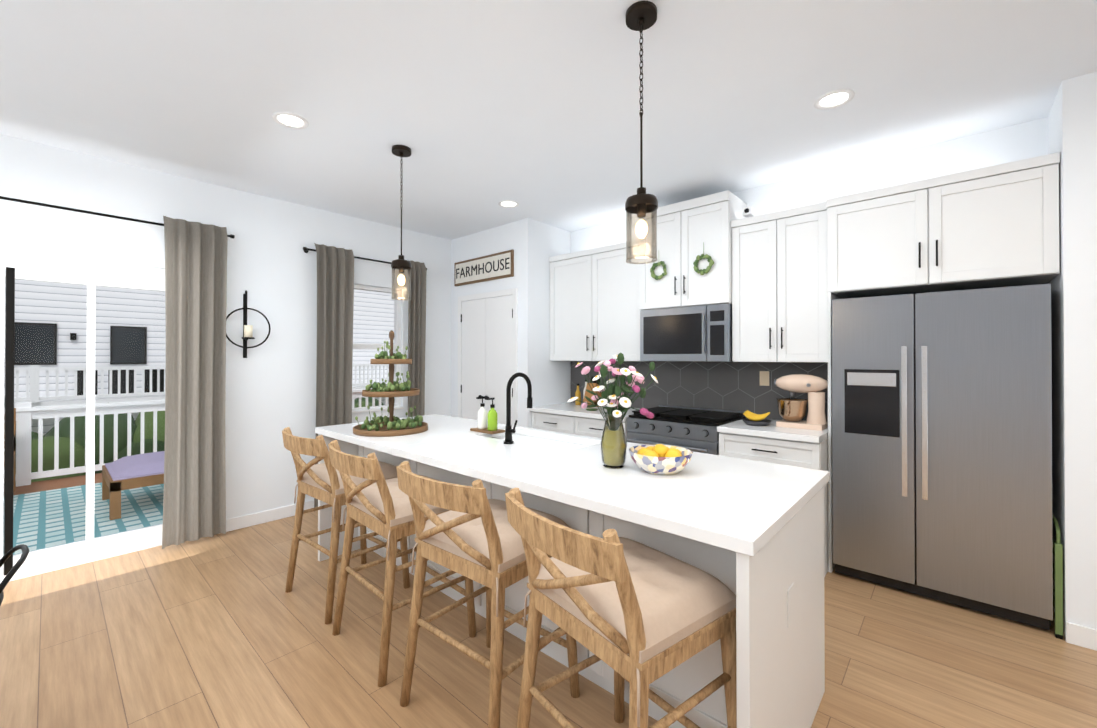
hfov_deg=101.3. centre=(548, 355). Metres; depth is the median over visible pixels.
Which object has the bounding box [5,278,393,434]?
neighbouring house
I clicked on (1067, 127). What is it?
wall
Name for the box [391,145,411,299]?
pendant light
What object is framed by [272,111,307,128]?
recessed light
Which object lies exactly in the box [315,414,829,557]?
island countertop
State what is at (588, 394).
knife block
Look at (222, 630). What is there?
floor
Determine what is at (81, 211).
curtain rod
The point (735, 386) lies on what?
tile backsplash
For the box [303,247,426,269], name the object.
curtain rod
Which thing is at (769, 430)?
countertop
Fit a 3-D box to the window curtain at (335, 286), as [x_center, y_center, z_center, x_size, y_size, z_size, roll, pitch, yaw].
[-1.967,0.195,4.119,0.087,2.390,0.340,0,0,42]
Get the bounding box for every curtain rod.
[0,196,234,238]
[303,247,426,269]
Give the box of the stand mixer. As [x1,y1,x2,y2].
[774,374,827,430]
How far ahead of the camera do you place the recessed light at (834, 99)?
2.39 m
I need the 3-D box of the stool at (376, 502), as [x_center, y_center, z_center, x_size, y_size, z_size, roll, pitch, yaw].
[-0.755,0.920,2.255,0.547,0.993,0.582,0,0,44]
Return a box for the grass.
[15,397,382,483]
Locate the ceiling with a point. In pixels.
(482, 108)
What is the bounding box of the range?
[627,405,745,454]
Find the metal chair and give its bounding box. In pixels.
[0,544,28,605]
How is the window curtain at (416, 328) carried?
hanging from the curtain rod at (306, 249)
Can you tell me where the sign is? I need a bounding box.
[454,249,513,285]
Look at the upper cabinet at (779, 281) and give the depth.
3.18 m
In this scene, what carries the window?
in the wall at (271, 379)
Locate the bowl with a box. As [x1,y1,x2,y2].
[629,444,692,474]
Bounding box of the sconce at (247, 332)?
[226,290,270,357]
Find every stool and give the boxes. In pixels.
[282,427,409,623]
[328,440,475,686]
[396,461,579,727]
[505,488,736,727]
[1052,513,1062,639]
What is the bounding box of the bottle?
[575,380,586,404]
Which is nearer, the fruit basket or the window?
the fruit basket
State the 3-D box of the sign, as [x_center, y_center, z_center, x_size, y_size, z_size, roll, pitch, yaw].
[-0.720,-0.931,4.866,0.970,0.270,0.030,0,0,42]
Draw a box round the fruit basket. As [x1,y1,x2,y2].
[742,410,771,425]
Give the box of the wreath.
[650,242,713,279]
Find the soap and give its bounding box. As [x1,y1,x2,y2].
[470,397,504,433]
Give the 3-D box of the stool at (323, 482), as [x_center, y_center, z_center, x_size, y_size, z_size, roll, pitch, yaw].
[-1.236,0.923,2.701,0.547,0.993,0.582,0,0,39]
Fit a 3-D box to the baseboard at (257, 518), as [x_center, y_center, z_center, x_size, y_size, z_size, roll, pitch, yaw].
[-1.898,1.376,4.381,0.030,0.100,2.310,0,0,42]
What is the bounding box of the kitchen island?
[318,430,827,727]
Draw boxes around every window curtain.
[314,243,353,511]
[408,260,426,416]
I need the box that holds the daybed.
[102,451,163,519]
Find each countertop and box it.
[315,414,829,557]
[530,402,827,442]
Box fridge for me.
[832,284,1052,629]
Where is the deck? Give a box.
[13,473,101,494]
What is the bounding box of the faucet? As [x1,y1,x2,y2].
[504,372,531,443]
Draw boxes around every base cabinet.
[532,412,627,439]
[719,432,827,576]
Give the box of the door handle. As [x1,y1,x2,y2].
[4,408,15,491]
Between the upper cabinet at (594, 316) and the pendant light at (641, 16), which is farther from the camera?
the upper cabinet at (594, 316)
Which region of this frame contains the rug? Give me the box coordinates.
[13,483,163,554]
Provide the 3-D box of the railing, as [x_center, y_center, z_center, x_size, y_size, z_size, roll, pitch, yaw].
[-5.935,0.997,5.077,0.140,0.934,12.017,0,0,42]
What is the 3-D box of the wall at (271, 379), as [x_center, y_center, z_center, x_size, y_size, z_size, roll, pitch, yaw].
[-2.822,0.032,3.503,0.160,2.780,7.400,0,0,42]
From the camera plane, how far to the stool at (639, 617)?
1.25 m
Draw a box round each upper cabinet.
[549,240,639,360]
[637,190,746,311]
[732,202,836,363]
[825,152,1059,298]
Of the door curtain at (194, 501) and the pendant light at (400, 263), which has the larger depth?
the door curtain at (194, 501)
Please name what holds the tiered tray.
on the island countertop at (737, 505)
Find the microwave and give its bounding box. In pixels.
[640,304,732,361]
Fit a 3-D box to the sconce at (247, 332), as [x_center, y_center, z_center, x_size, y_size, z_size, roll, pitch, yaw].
[-2.464,-0.257,3.681,0.135,0.559,0.333,0,0,42]
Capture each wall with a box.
[0,134,450,518]
[451,71,1096,640]
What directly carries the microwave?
attached to the upper cabinet at (683, 227)
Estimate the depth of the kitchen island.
1.61 m
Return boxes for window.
[352,284,403,412]
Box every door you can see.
[0,251,165,582]
[458,288,517,425]
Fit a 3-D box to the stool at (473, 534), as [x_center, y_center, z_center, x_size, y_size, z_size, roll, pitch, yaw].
[-0.258,0.918,1.822,0.547,0.993,0.582,0,0,39]
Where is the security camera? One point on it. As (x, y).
(748, 211)
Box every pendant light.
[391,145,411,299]
[625,1,657,263]
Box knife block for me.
[583,376,601,406]
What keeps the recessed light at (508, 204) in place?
in the ceiling
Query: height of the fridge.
1.755 m
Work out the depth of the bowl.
1.85 m
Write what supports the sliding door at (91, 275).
in the wall at (271, 379)
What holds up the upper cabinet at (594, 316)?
attached to the wall at (1067, 127)
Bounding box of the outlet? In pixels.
[760,371,768,385]
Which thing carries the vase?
on the island countertop at (737, 505)
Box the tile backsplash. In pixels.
[571,361,827,421]
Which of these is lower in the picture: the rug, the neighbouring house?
the rug
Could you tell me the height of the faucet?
0.398 m
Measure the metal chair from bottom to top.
0.858 m
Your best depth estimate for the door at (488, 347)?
4.80 m
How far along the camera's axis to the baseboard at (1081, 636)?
2.18 m
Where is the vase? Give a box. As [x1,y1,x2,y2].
[567,353,657,468]
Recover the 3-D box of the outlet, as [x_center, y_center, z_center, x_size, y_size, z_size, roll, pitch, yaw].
[1.717,0.184,3.576,0.072,0.115,0.007,0,0,42]
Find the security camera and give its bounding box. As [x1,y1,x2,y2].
[743,206,753,217]
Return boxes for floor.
[0,510,1096,727]
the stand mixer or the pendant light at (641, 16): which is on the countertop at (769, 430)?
the stand mixer
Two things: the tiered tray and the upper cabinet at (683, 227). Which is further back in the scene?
the upper cabinet at (683, 227)
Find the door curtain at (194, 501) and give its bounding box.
[162,216,227,548]
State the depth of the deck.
5.10 m
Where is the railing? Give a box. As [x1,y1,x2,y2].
[4,389,387,486]
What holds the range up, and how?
on the floor
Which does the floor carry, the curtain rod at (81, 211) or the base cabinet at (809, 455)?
the base cabinet at (809, 455)
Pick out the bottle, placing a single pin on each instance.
(578, 393)
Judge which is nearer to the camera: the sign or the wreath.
the wreath
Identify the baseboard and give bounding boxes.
[219,500,313,533]
[1066,622,1096,650]
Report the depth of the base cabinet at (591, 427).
4.12 m
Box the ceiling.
[0,0,1096,239]
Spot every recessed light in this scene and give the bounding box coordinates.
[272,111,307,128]
[498,200,518,207]
[814,89,854,109]
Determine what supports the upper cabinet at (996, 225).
attached to the wall at (1067, 127)
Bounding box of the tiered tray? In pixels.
[353,330,427,436]

